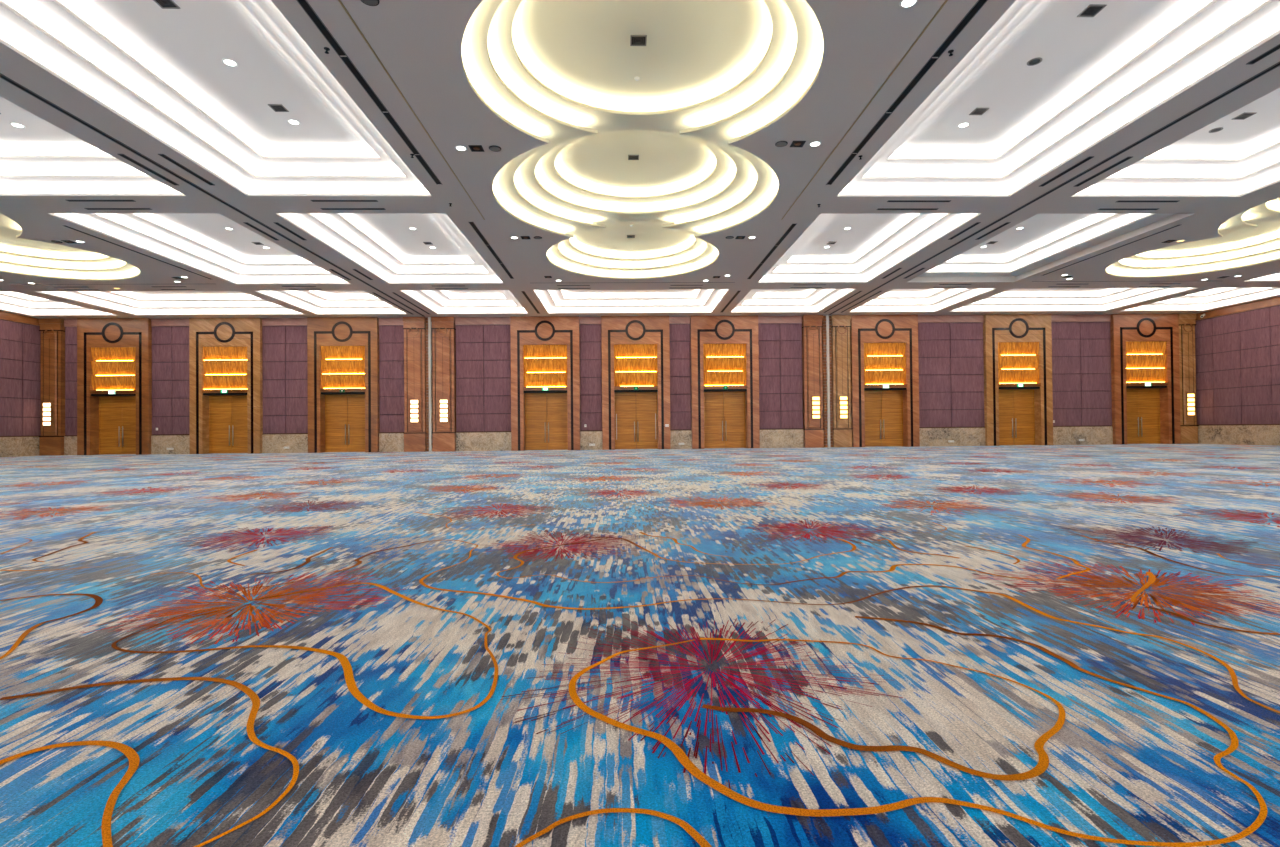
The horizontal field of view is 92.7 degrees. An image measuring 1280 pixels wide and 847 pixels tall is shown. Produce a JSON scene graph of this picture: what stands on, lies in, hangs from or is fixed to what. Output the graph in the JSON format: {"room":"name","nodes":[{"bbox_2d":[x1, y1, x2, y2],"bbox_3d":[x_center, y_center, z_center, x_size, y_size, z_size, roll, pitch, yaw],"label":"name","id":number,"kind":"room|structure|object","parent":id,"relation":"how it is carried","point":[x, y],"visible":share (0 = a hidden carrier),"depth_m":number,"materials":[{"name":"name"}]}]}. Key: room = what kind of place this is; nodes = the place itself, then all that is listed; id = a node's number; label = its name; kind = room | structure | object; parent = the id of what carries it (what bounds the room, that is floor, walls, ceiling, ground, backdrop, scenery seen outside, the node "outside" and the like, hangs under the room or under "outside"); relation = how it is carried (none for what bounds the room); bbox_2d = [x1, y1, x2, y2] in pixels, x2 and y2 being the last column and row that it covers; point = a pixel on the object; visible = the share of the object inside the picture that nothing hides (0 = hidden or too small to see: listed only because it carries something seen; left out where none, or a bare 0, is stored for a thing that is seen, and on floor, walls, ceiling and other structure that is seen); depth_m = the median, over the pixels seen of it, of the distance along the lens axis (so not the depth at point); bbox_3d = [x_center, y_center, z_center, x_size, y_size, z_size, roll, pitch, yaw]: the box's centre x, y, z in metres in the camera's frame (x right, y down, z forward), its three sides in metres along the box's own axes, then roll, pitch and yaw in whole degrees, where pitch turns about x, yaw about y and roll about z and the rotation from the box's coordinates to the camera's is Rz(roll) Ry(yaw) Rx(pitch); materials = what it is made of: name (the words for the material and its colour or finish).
{"room":"hotel ballroom","nodes":[
{"label":"hotel ballroom","id":0,"kind":"room"},
{"bbox_2d":[0,311,40,456],"bbox_3d":[-28.139,-1.902,11.020,0.340,6.500,37.520,-1,-1,-2],"label":"wall","id":1,"kind":"structure","parent":0,"point":[20,335],"depth_m":28.02,"materials":[{"name":"purple fabric"}]},
{"bbox_2d":[64,314,1112,454],"bbox_3d":[-0.333,-1.979,30.293,56.980,6.500,1.000,-1,-1,-2],"label":"wall","id":2,"kind":"structure","parent":0,"point":[950,347],"depth_m":29.79,"materials":[{"name":"purple fabric"}]},
{"bbox_2d":[77,318,151,454],"bbox_3d":[-25.045,-1.752,29.335,3.310,6.495,0.830,-1,-1,-2],"label":"door","id":3,"kind":"structure","parent":2,"relation":"in","point":[113,354],"depth_m":29.03,"materials":[{"name":"brown wood"}]},
{"bbox_2d":[89,390,135,393],"bbox_3d":[-25.043,-1.494,29.332,2.120,0.160,0.830,-1,-1,-2],"label":"shelf","id":4,"kind":"object","parent":3,"relation":"attached to","point":[90,391],"depth_m":28.93,"materials":[{"name":"brown wood"}]},
{"bbox_2d":[189,318,262,453],"bbox_3d":[-19.827,-1.800,29.477,3.310,6.495,0.830,-1,-1,-2],"label":"door","id":5,"kind":"structure","parent":2,"relation":"in","point":[224,353],"depth_m":29.17,"materials":[{"name":"brown wood"}]},
{"bbox_2d":[201,389,246,392],"bbox_3d":[-19.825,-1.542,29.475,2.120,0.160,0.830,-1,-1,-2],"label":"shelf","id":6,"kind":"object","parent":5,"relation":"attached to","point":[202,390],"depth_m":29.07,"materials":[{"name":"brown wood"}]},
{"bbox_2d":[307,317,379,452],"bbox_3d":[-14.280,-1.851,29.628,3.310,6.495,0.830,-1,-1,-2],"label":"door","id":7,"kind":"structure","parent":2,"relation":"in","point":[343,352],"depth_m":29.32,"materials":[{"name":"brown wood"}]},
{"bbox_2d":[320,388,364,391],"bbox_3d":[-14.277,-1.593,29.626,2.120,0.160,0.830,-1,-1,-2],"label":"shelf","id":8,"kind":"object","parent":7,"relation":"attached to","point":[321,389],"depth_m":29.23,"materials":[{"name":"brown wood"}]},
{"bbox_2d":[510,316,579,450],"bbox_3d":[-4.594,-1.940,29.892,3.310,6.495,0.830,-1,-1,-2],"label":"door","id":9,"kind":"structure","parent":2,"relation":"in","point":[545,350],"depth_m":29.59,"materials":[{"name":"brown wood"}]},
{"bbox_2d":[523,387,566,390],"bbox_3d":[-4.591,-1.682,29.890,2.120,0.160,0.830,-1,-1,-2],"label":"shelf","id":10,"kind":"object","parent":9,"relation":"attached to","point":[524,388],"depth_m":29.50,"materials":[{"name":"brown wood"}]},
{"bbox_2d":[601,316,670,449],"bbox_3d":[-0.206,-1.980,30.012,3.310,6.495,0.830,-1,-1,-2],"label":"door","id":11,"kind":"structure","parent":2,"relation":"in","point":[635,349],"depth_m":29.70,"materials":[{"name":"brown wood"}]},
{"bbox_2d":[614,386,657,389],"bbox_3d":[-0.203,-1.723,30.009,2.120,0.160,0.830,-1,-1,-2],"label":"shelf","id":12,"kind":"object","parent":11,"relation":"attached to","point":[615,387],"depth_m":29.61,"materials":[{"name":"brown wood"}]},
{"bbox_2d":[690,315,759,448],"bbox_3d":[4.153,-2.020,30.130,3.310,6.495,0.830,-1,-1,-2],"label":"door","id":13,"kind":"structure","parent":2,"relation":"in","point":[724,349],"depth_m":29.83,"materials":[{"name":"brown wood"}]},
{"bbox_2d":[704,385,746,388],"bbox_3d":[4.155,-1.763,30.128,2.120,0.160,0.830,-1,-1,-2],"label":"shelf","id":14,"kind":"object","parent":13,"relation":"attached to","point":[705,386],"depth_m":29.74,"materials":[{"name":"brown wood"}]},
{"bbox_2d":[850,315,919,446],"bbox_3d":[12.059,-2.093,30.346,3.310,6.495,0.830,-1,-1,-2],"label":"door","id":15,"kind":"structure","parent":2,"relation":"in","point":[883,348],"depth_m":30.04,"materials":[{"name":"brown wood"}]},
{"bbox_2d":[864,384,906,387],"bbox_3d":[12.062,-1.835,30.343,2.120,0.160,0.830,-1,-1,-2],"label":"shelf","id":16,"kind":"object","parent":15,"relation":"attached to","point":[865,385],"depth_m":29.95,"materials":[{"name":"brown wood"}]},
{"bbox_2d":[983,314,1052,445],"bbox_3d":[18.757,-2.155,30.528,3.310,6.495,0.830,-1,-1,-2],"label":"door","id":17,"kind":"structure","parent":2,"relation":"in","point":[1017,348],"depth_m":30.22,"materials":[{"name":"brown wood"}]},
{"bbox_2d":[999,383,1040,386],"bbox_3d":[18.759,-1.897,30.526,2.120,0.160,0.830,-1,-1,-2],"label":"shelf","id":18,"kind":"object","parent":17,"relation":"attached to","point":[1000,384],"depth_m":30.13,"materials":[{"name":"brown wood"}]},
{"bbox_2d":[1110,314,1180,444],"bbox_3d":[25.214,-2.214,30.704,3.310,6.495,0.830,-1,-1,-2],"label":"door","id":19,"kind":"structure","parent":2,"relation":"in","point":[1144,347],"depth_m":30.39,"materials":[{"name":"brown wood"}]},
{"bbox_2d":[1126,382,1168,385],"bbox_3d":[25.216,-1.956,30.702,2.120,0.160,0.830,-1,-1,-2],"label":"shelf","id":20,"kind":"object","parent":19,"relation":"attached to","point":[1127,383],"depth_m":30.31,"materials":[{"name":"brown wood"}]},
{"bbox_2d":[0,444,1279,846],"bbox_3d":[0.734,1.082,11.924,58.648,0.004,37.820,-1,-1,-2],"label":"floor","id":21,"kind":"structure","parent":0,"point":[1001,645],"depth_m":2.72,"materials":[{"name":"carpet"}]},
{"bbox_2d":[38,318,64,455],"bbox_3d":[-27.954,-1.726,29.168,0.993,6.495,0.645,-1,-1,-2],"label":"stone pilaster","id":22,"kind":"object","parent":21,"relation":"on","point":[51,440],"visible":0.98,"depth_m":28.89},
{"bbox_2d":[42,402,51,425],"bbox_3d":[-28.000,-0.441,28.807,0.420,1.140,0.075,-1,-1,-2],"label":"sconce","id":23,"kind":"object","parent":22,"relation":"attached to","point":[46,417],"visible":1,"depth_m":28.78,"materials":[{"name":"glass"}]},
{"bbox_2d":[403,317,427,451],"bbox_3d":[-10.869,-1.883,29.634,1.048,6.495,0.645,-1,-1,-2],"label":"stone pilaster","id":24,"kind":"object","parent":21,"relation":"on","point":[414,328],"visible":0.98,"depth_m":29.34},
{"bbox_2d":[410,399,418,422],"bbox_3d":[-10.827,-0.599,29.275,0.420,1.140,0.075,-1,-1,-2],"label":"sconce","id":25,"kind":"object","parent":24,"relation":"attached to","point":[414,412],"visible":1,"depth_m":29.25,"materials":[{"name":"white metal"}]},
{"bbox_2d":[425,317,432,451],"bbox_3d":[-10.193,-1.890,29.599,0.270,6.485,0.550,-1,-1,-2],"label":"post","id":26,"kind":"object","parent":21,"relation":"on","point":[429,397],"visible":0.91,"depth_m":29.38,"materials":[{"name":"white metal"}]},
{"bbox_2d":[431,317,455,451],"bbox_3d":[-9.499,-1.895,29.671,1.088,6.495,0.645,-1,-1,-2],"label":"stone pilaster","id":27,"kind":"object","parent":21,"relation":"on","point":[443,328],"visible":0.96,"depth_m":29.38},
{"bbox_2d":[439,399,448,422],"bbox_3d":[-9.428,-0.612,29.313,0.420,1.140,0.075,-1,-1,-2],"label":"sconce","id":28,"kind":"object","parent":27,"relation":"attached to","point":[442,408],"visible":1,"depth_m":29.28,"materials":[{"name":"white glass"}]},
{"bbox_2d":[802,315,823,447],"bbox_3d":[8.508,-2.061,30.162,0.958,6.495,0.645,-1,-1,-2],"label":"stone pilaster","id":29,"kind":"object","parent":21,"relation":"on","point":[812,371],"visible":0.97,"depth_m":29.87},
{"bbox_2d":[811,396,820,418],"bbox_3d":[8.605,-0.778,29.804,0.420,1.140,0.075,-1,-1,-2],"label":"sconce","id":30,"kind":"object","parent":29,"relation":"attached to","point":[815,414],"visible":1,"depth_m":29.77,"materials":[{"name":"white metal"}]},
{"bbox_2d":[822,315,832,446],"bbox_3d":[9.219,-2.068,30.128,0.430,6.485,0.550,-1,-1,-2],"label":"post","id":31,"kind":"object","parent":21,"relation":"on","point":[826,322],"visible":0.9,"depth_m":29.93,"materials":[{"name":"white metal"}]},
{"bbox_2d":[830,315,851,446],"bbox_3d":[9.913,-2.074,30.200,0.928,6.495,0.645,-1,-1,-2],"label":"stone pilaster","id":32,"kind":"object","parent":21,"relation":"on","point":[841,368],"visible":0.96,"depth_m":29.92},
{"bbox_2d":[839,396,847,418],"bbox_3d":[9.964,-0.790,29.841,0.420,1.140,0.075,-1,-1,-2],"label":"sconce","id":33,"kind":"object","parent":32,"relation":"attached to","point":[842,400],"visible":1,"depth_m":29.81,"materials":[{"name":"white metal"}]},
{"bbox_2d":[1178,313,1198,443],"bbox_3d":[27.325,-2.234,30.674,0.888,6.495,0.645,-1,-1,-2],"label":"stone pilaster","id":34,"kind":"object","parent":21,"relation":"on","point":[1187,321],"visible":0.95,"depth_m":30.39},
{"bbox_2d":[1186,393,1195,415],"bbox_3d":[27.377,-0.951,30.316,0.420,1.140,0.075,-1,-1,-2],"label":"sconce","id":35,"kind":"object","parent":34,"relation":"attached to","point":[1189,397],"visible":1,"depth_m":30.28,"materials":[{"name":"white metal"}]},
{"bbox_2d":[0,0,1279,318],"bbox_3d":[0.134,-5.411,11.972,56.980,0.001,37.820,-1,-1,-2],"label":"ceiling","id":36,"kind":"structure","parent":0,"point":[418,43],"depth_m":13.33,"materials":[{"name":"grey paint"}]},
{"bbox_2d":[0,292,113,315],"bbox_3d":[-26.140,-5.403,25.855,4.230,0.750,5.160,-1,-1,-2],"label":"ceiling tray","id":37,"kind":"object","parent":36,"relation":"attached to","point":[15,302],"visible":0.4,"depth_m":27.89,"materials":[{"name":"white paint"}]},
{"bbox_2d":[0,213,139,279],"bbox_3d":[-19.096,-5.708,14.144,6.979,1.000,15.708,0,-1,-8],"label":"ceiling light","id":38,"kind":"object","parent":36,"relation":"attached to","point":[21,256],"depth_m":21.07,"materials":[{"name":"beige paint"}]},
{"bbox_2d":[0,96,185,195],"bbox_3d":[-12.522,-5.688,9.721,4.480,0.750,9.080,-1,-1,-2],"label":"ceiling tray","id":39,"kind":"object","parent":36,"relation":"attached to","point":[41,158],"visible":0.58,"depth_m":13.68,"materials":[{"name":"white paint"}]},
{"bbox_2d":[66,200,135,201],"bbox_3d":[-12.731,-5.261,14.403,1.560,0.009,0.102,-1,-1,-2],"label":"ceiling vent","id":40,"kind":"object","parent":36,"relation":"in","point":[66,200],"visible":1,"depth_m":14.41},
{"bbox_2d":[84,208,151,209],"bbox_3d":[-12.775,-5.255,14.942,1.560,0.009,0.102,-1,-1,-2],"label":"ceiling vent","id":41,"kind":"object","parent":36,"relation":"in","point":[84,208],"visible":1,"depth_m":14.92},
{"bbox_2d":[62,225,210,278],"bbox_3d":[-15.271,-5.193,18.970,0.072,0.009,5.770,-1,-1,-2],"label":"ceiling vent","id":42,"kind":"object","parent":36,"relation":"in","point":[62,225],"visible":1,"depth_m":18.33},
{"bbox_2d":[118,154,178,184],"bbox_3d":[-10.261,-5.300,12.780,0.112,0.009,1.540,-1,-1,-2],"label":"ceiling vent","id":43,"kind":"object","parent":36,"relation":"in","point":[121,155],"visible":1,"depth_m":12.72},
{"bbox_2d":[39,291,304,314],"bbox_3d":[-19.492,-5.464,26.036,8.030,0.750,5.160,-1,-1,-2],"label":"ceiling tray","id":44,"kind":"object","parent":36,"relation":"attached to","point":[130,302],"visible":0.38,"depth_m":27.78,"materials":[{"name":"white paint"}]},
{"bbox_2d":[158,154,213,184],"bbox_3d":[-9.481,-5.307,12.801,0.112,0.009,1.540,-1,-1,-2],"label":"ceiling vent","id":45,"kind":"object","parent":36,"relation":"in","point":[161,155],"visible":1,"depth_m":12.70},
{"bbox_2d":[48,213,349,283],"bbox_3d":[-12.774,-5.596,18.982,4.480,0.750,7.710,-1,-1,-2],"label":"ceiling tray","id":46,"kind":"object","parent":36,"relation":"attached to","point":[202,242],"visible":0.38,"depth_m":19.58,"materials":[{"name":"white paint"}]},
{"bbox_2d":[0,73,425,316],"bbox_3d":[-9.976,-5.275,15.538,0.104,0.012,27.500,-1,-1,-2],"label":"track","id":47,"kind":"object","parent":36,"relation":"attached to","point":[2,76],"visible":1,"depth_m":12.61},
{"bbox_2d":[0,0,430,195],"bbox_3d":[-6.899,-5.740,9.874,4.530,0.750,9.080,-1,-1,-2],"label":"ceiling tray","id":48,"kind":"object","parent":36,"relation":"attached to","point":[161,71],"visible":0.85,"depth_m":10.69,"materials":[{"name":"white paint"}]},
{"bbox_2d":[153,0,179,8],"bbox_3d":[-6.900,-6.117,8.857,0.260,0.014,0.260,-1,-1,-2],"label":"air diffuser","id":49,"kind":"object","parent":48,"relation":"attached to","point":[164,4],"visible":1,"depth_m":8.90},
{"bbox_2d":[222,58,237,66],"bbox_3d":[-6.940,-6.104,10.327,0.230,0.012,0.230,-1,-1,-2],"label":"recessed light","id":50,"kind":"object","parent":48,"relation":"attached to","point":[228,62],"visible":1,"depth_m":10.32,"materials":[{"name":"white plastic"}]},
{"bbox_2d":[268,104,288,111],"bbox_3d":[-6.979,-6.088,11.776,0.260,0.014,0.260,-1,-1,-2],"label":"air diffuser","id":51,"kind":"object","parent":48,"relation":"attached to","point":[276,107],"visible":1,"depth_m":11.76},
{"bbox_2d":[243,222,278,239],"bbox_3d":[-10.368,-5.261,16.738,0.112,0.009,1.500,-1,-1,-2],"label":"ceiling vent","id":52,"kind":"object","parent":36,"relation":"in","point":[246,223],"visible":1,"depth_m":16.66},
{"bbox_2d":[273,222,305,239],"bbox_3d":[-9.589,-5.268,16.759,0.112,0.009,1.500,-1,-1,-2],"label":"ceiling vent","id":53,"kind":"object","parent":36,"relation":"in","point":[276,223],"visible":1,"depth_m":16.65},
{"bbox_2d":[256,291,405,314],"bbox_3d":[-12.970,-5.524,26.214,4.480,0.750,5.160,-1,-1,-2],"label":"ceiling tray","id":54,"kind":"object","parent":36,"relation":"attached to","point":[316,302],"visible":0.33,"depth_m":27.96,"materials":[{"name":"white paint"}]},
{"bbox_2d":[311,200,377,201],"bbox_3d":[-7.053,-5.313,14.557,1.560,0.009,0.102,-1,-1,-2],"label":"ceiling vent","id":55,"kind":"object","parent":36,"relation":"in","point":[311,200],"visible":1,"depth_m":14.56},
{"bbox_2d":[320,208,385,209],"bbox_3d":[-7.098,-5.308,15.096,1.560,0.009,0.102,-1,-1,-2],"label":"ceiling vent","id":56,"kind":"object","parent":36,"relation":"in","point":[320,208],"visible":1,"depth_m":15.08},
{"bbox_2d":[297,0,441,183],"bbox_3d":[-4.375,-5.386,9.694,0.122,0.009,7.910,-1,-1,-2],"label":"ceiling vent","id":57,"kind":"object","parent":36,"relation":"in","point":[304,4],"visible":1,"depth_m":9.55,"materials":[{"name":"metal"}]},
{"bbox_2d":[361,0,379,5],"bbox_3d":[-3.453,-5.409,7.783,0.240,0.018,0.240,-1,-1,-2],"label":"ceiling speaker","id":58,"kind":"object","parent":36,"relation":"attached to","point":[367,2],"visible":1,"depth_m":7.83},
{"bbox_2d":[276,213,502,283],"bbox_3d":[-7.151,-5.648,19.135,4.530,0.750,7.710,-1,-1,-2],"label":"ceiling tray","id":59,"kind":"object","parent":36,"relation":"attached to","point":[384,245],"visible":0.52,"depth_m":19.92,"materials":[{"name":"white paint"}]},
{"bbox_2d":[338,0,484,219],"bbox_3d":[-3.924,-5.380,10.751,0.028,0.008,10.400,-1,-1,-2],"label":"ceiling strip","id":60,"kind":"object","parent":36,"relation":"attached to","point":[340,2],"visible":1,"depth_m":9.85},
{"bbox_2d":[400,290,527,313],"bbox_3d":[-7.347,-5.576,26.367,4.530,0.750,5.160,-1,-1,-2],"label":"ceiling tray","id":61,"kind":"object","parent":36,"relation":"attached to","point":[438,301],"visible":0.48,"depth_m":28.12,"materials":[{"name":"white paint"}]},
{"bbox_2d":[468,145,483,151],"bbox_3d":[-3.195,-5.374,11.922,0.250,0.012,0.250,-1,-1,-2],"label":"recessed light","id":62,"kind":"object","parent":36,"relation":"in","point":[474,148],"visible":1,"depth_m":11.91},
{"bbox_2d":[469,222,513,278],"bbox_3d":[-4.552,-5.293,19.137,0.122,0.009,6.080,-1,-1,-2],"label":"ceiling vent","id":63,"kind":"object","parent":36,"relation":"in","point":[472,224],"visible":1,"depth_m":18.36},
{"bbox_2d":[521,291,539,313],"bbox_3d":[-4.712,-5.220,26.505,0.122,0.009,4.660,-1,-1,-2],"label":"ceiling vent","id":64,"kind":"object","parent":36,"relation":"in","point":[523,292],"visible":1,"depth_m":26.11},
{"bbox_2d":[533,289,728,313],"bbox_3d":[-0.400,-5.640,26.556,8.030,0.750,5.160,-1,-1,-2],"label":"ceiling tray","id":65,"kind":"object","parent":36,"relation":"attached to","point":[698,300],"visible":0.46,"depth_m":28.38,"materials":[{"name":"white paint"}]},
{"bbox_2d":[461,0,823,278],"bbox_3d":[-0.103,-5.883,14.662,6.979,1.000,15.708,0,-1,-8],"label":"ceiling light","id":66,"kind":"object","parent":36,"relation":"attached to","point":[713,74],"depth_m":11.46,"materials":[{"name":"beige paint"}]},
{"bbox_2d":[630,35,646,45],"bbox_3d":[-0.025,-6.173,9.835,0.260,0.014,0.260,-1,-1,-2],"label":"ceiling vent","id":67,"kind":"object","parent":66,"relation":"in","point":[635,40],"visible":1,"depth_m":9.83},
{"bbox_2d":[655,282,734,282],"bbox_3d":[-0.269,-5.298,22.955,7.710,0.005,0.024,-1,-1,-2],"label":"groove","id":68,"kind":"object","parent":36,"relation":"attached to","point":[655,282],"visible":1,"depth_m":23.00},
{"bbox_2d":[721,291,739,311],"bbox_3d":[3.926,-5.300,26.705,0.122,0.009,4.530,-1,-1,-2],"label":"ceiling vent","id":69,"kind":"object","parent":36,"relation":"in","point":[737,292],"visible":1,"depth_m":26.30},
{"bbox_2d":[747,224,795,278],"bbox_3d":[4.101,-5.371,19.528,0.122,0.009,6.090,-1,-1,-2],"label":"ceiling vent","id":70,"kind":"object","parent":36,"relation":"in","point":[792,226],"visible":1,"depth_m":18.84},
{"bbox_2d":[775,141,787,146],"bbox_3d":[2.748,-5.428,11.854,0.240,0.018,0.240,-1,-1,-2],"label":"ceiling speaker","id":71,"kind":"object","parent":36,"relation":"attached to","point":[780,143],"visible":1,"depth_m":11.82},
{"bbox_2d":[731,289,855,312],"bbox_3d":[6.472,-5.703,26.744,4.480,0.750,5.160,-1,-1,-2],"label":"ceiling tray","id":72,"kind":"object","parent":36,"relation":"attached to","point":[756,300],"visible":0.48,"depth_m":28.52,"materials":[{"name":"white paint"}]},
{"bbox_2d":[790,141,805,146],"bbox_3d":[3.068,-5.434,11.862,0.250,0.012,0.250,-1,-1,-2],"label":"recessed light","id":73,"kind":"object","parent":36,"relation":"in","point":[794,143],"visible":1,"depth_m":11.86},
{"bbox_2d":[781,0,947,219],"bbox_3d":[3.893,-5.452,10.964,0.028,0.008,10.400,-1,-1,-2],"label":"ceiling strip","id":74,"kind":"object","parent":36,"relation":"attached to","point":[945,2],"visible":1,"depth_m":9.98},
{"bbox_2d":[758,214,979,282],"bbox_3d":[6.668,-5.775,19.512,4.480,0.750,7.710,-1,-1,-2],"label":"ceiling tray","id":75,"kind":"object","parent":36,"relation":"attached to","point":[874,244],"visible":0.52,"depth_m":20.36,"materials":[{"name":"white paint"}]},
{"bbox_2d":[826,0,987,184],"bbox_3d":[4.391,-5.466,9.928,0.122,0.009,7.900,-1,-1,-2],"label":"ceiling vent","id":76,"kind":"object","parent":36,"relation":"in","point":[979,4],"visible":1,"depth_m":9.70,"materials":[{"name":"metal"}]},
{"bbox_2d":[877,208,938,209],"bbox_3d":[6.786,-5.435,15.475,1.560,0.009,0.102,-1,-1,-2],"label":"ceiling vent","id":77,"kind":"object","parent":36,"relation":"in","point":[878,208],"visible":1,"depth_m":15.46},
{"bbox_2d":[899,0,917,8],"bbox_3d":[3.495,-5.476,7.933,0.230,0.012,0.230,-1,-1,-2],"label":"recessed light","id":78,"kind":"object","parent":36,"relation":"in","point":[904,4],"visible":1,"depth_m":7.95,"materials":[{"name":"white plastic"}]},
{"bbox_2d":[887,200,950,201],"bbox_3d":[6.831,-5.441,14.936,1.560,0.009,0.102,-1,-1,-2],"label":"ceiling vent","id":79,"kind":"object","parent":36,"relation":"in","point":[888,200],"visible":1,"depth_m":14.91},
{"bbox_2d":[850,289,993,311],"bbox_3d":[12.170,-5.755,26.899,4.480,0.750,5.160,-1,-1,-2],"label":"ceiling tray","id":80,"kind":"object","parent":36,"relation":"attached to","point":[894,300],"visible":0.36,"depth_m":28.66,"materials":[{"name":"white paint"}]},
{"bbox_2d":[948,222,980,239],"bbox_3d":[9.164,-5.441,17.270,0.112,0.009,1.500,-1,-1,-2],"label":"ceiling vent","id":81,"kind":"object","parent":36,"relation":"in","point":[977,223],"visible":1,"depth_m":17.23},
{"bbox_2d":[975,222,1010,239],"bbox_3d":[9.983,-5.448,17.292,0.112,0.009,1.500,-1,-1,-2],"label":"ceiling vent","id":82,"kind":"object","parent":36,"relation":"in","point":[1006,223],"visible":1,"depth_m":17.22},
{"bbox_2d":[908,214,1192,281],"bbox_3d":[12.366,-5.827,19.667,4.480,0.750,7.710,-1,-1,-2],"label":"ceiling tray","id":83,"kind":"object","parent":36,"relation":"attached to","point":[1046,241],"visible":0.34,"depth_m":20.41,"materials":[{"name":"white paint"}]},
{"bbox_2d":[829,62,1279,314],"bbox_3d":[9.636,-5.455,16.072,0.104,0.012,27.500,-1,-1,-2],"label":"track","id":84,"kind":"object","parent":36,"relation":"attached to","point":[1276,65],"visible":1,"depth_m":12.62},
{"bbox_2d":[838,0,1279,196],"bbox_3d":[6.920,-5.867,10.250,4.480,0.750,9.080,-1,-1,-2],"label":"ceiling tray","id":85,"kind":"object","parent":36,"relation":"attached to","point":[1100,74],"visible":0.82,"depth_m":10.95,"materials":[{"name":"white paint"}]},
{"bbox_2d":[969,108,988,114],"bbox_3d":[6.755,-6.215,12.150,0.260,0.014,0.260,-1,-1,-2],"label":"air diffuser","id":86,"kind":"object","parent":85,"relation":"attached to","point":[978,111],"visible":1,"depth_m":12.15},
{"bbox_2d":[1027,57,1042,65],"bbox_3d":[6.799,-6.232,10.511,0.230,0.012,0.230,-1,-1,-2],"label":"recessed light","id":87,"kind":"object","parent":85,"relation":"attached to","point":[1035,61],"visible":1,"depth_m":10.50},
{"bbox_2d":[1077,4,1106,16],"bbox_3d":[6.834,-6.244,9.231,0.260,0.014,0.260,-1,-1,-2],"label":"air diffuser","id":88,"kind":"object","parent":85,"relation":"attached to","point":[1091,10],"visible":1,"depth_m":9.22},
{"bbox_2d":[1032,281,1095,281],"bbox_3d":[18.768,-5.473,23.474,7.500,0.005,0.024,-1,-1,-2],"label":"groove","id":89,"kind":"object","parent":36,"relation":"attached to","point":[1032,281],"visible":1,"depth_m":23.40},
{"bbox_2d":[1039,156,1093,186],"bbox_3d":[9.271,-5.480,13.312,0.112,0.009,1.540,-1,-1,-2],"label":"ceiling vent","id":90,"kind":"object","parent":36,"relation":"in","point":[1089,157],"visible":1,"depth_m":13.25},
{"bbox_2d":[950,288,1196,311],"bbox_3d":[18.777,-5.816,27.079,7.960,0.750,5.160,-1,-1,-2],"label":"ceiling tray","id":91,"kind":"object","parent":36,"relation":"attached to","point":[1015,299],"visible":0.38,"depth_m":28.88,"materials":[{"name":"white paint"}]},
{"bbox_2d":[1073,156,1132,186],"bbox_3d":[10.091,-5.487,13.334,0.112,0.009,1.540,-1,-1,-2],"label":"ceiling vent","id":92,"kind":"object","parent":36,"relation":"in","point":[1129,157],"visible":1,"depth_m":13.27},
{"bbox_2d":[1041,224,1181,275],"bbox_3d":[14.871,-5.471,19.656,0.072,0.009,5.580,-1,-1,-2],"label":"ceiling vent","id":93,"kind":"object","parent":36,"relation":"in","point":[1179,224],"visible":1,"depth_m":19.09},
{"bbox_2d":[1098,208,1158,209],"bbox_3d":[12.514,-5.488,15.631,1.560,0.009,0.102,-1,-1,-2],"label":"ceiling vent","id":94,"kind":"object","parent":36,"relation":"in","point":[1100,208],"visible":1,"depth_m":15.61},
{"bbox_2d":[1116,200,1178,201],"bbox_3d":[12.559,-5.494,15.092,1.560,0.009,0.102,-1,-1,-2],"label":"ceiling vent","id":95,"kind":"object","parent":36,"relation":"in","point":[1119,200],"visible":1,"depth_m":15.08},
{"bbox_2d":[1071,88,1279,196],"bbox_3d":[12.617,-5.919,10.406,4.480,0.750,9.080,-1,-1,-2],"label":"ceiling tray","id":96,"kind":"object","parent":36,"relation":"attached to","point":[1242,158],"visible":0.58,"depth_m":14.13,"materials":[{"name":"white paint"}]},
{"bbox_2d":[1231,112,1256,119],"bbox_3d":[12.309,-6.265,12.431,0.260,0.014,0.260,-1,-1,-2],"label":"air diffuser","id":97,"kind":"object","parent":96,"relation":"attached to","point":[1244,115],"visible":1,"depth_m":12.42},
{"bbox_2d":[1106,198,1279,277],"bbox_3d":[18.989,-6.058,15.182,6.979,1.000,15.708,0,-1,-8],"label":"ceiling light","id":98,"kind":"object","parent":36,"relation":"attached to","point":[1250,237],"depth_m":21.47,"materials":[{"name":"beige paint"}]},
{"bbox_2d":[1122,288,1279,310],"bbox_3d":[25.464,-5.878,27.261,4.480,0.750,5.160,-1,-1,-2],"label":"ceiling tray","id":99,"kind":"object","parent":36,"relation":"attached to","point":[1214,298],"visible":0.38,"depth_m":28.97,"materials":[{"name":"white paint"}]},
{"bbox_2d":[1246,44,1279,64],"bbox_3d":[9.379,-5.527,8.588,0.112,0.009,1.570,-1,-1,-2],"label":"ceiling vent","id":100,"kind":"object","parent":36,"relation":"in","point":[1277,47],"visible":1,"depth_m":9.15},
{"bbox_2d":[1247,273,1279,280],"bbox_3d":[25.561,-5.949,20.026,4.380,0.750,7.710,-1,-1,-2],"label":"ceiling tray","id":101,"kind":"object","parent":36,"relation":"attached to","point":[1274,277],"visible":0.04,"depth_m":23.84,"materials":[{"name":"white paint"}]},
{"bbox_2d":[1195,297,1279,445],"bbox_3d":[28.477,-2.423,12.562,0.340,6.500,37.520,-1,-1,-2],"label":"wall","id":102,"kind":"structure","parent":0,"point":[1237,348],"depth_m":28.40,"materials":[{"name":"purple fabric"}]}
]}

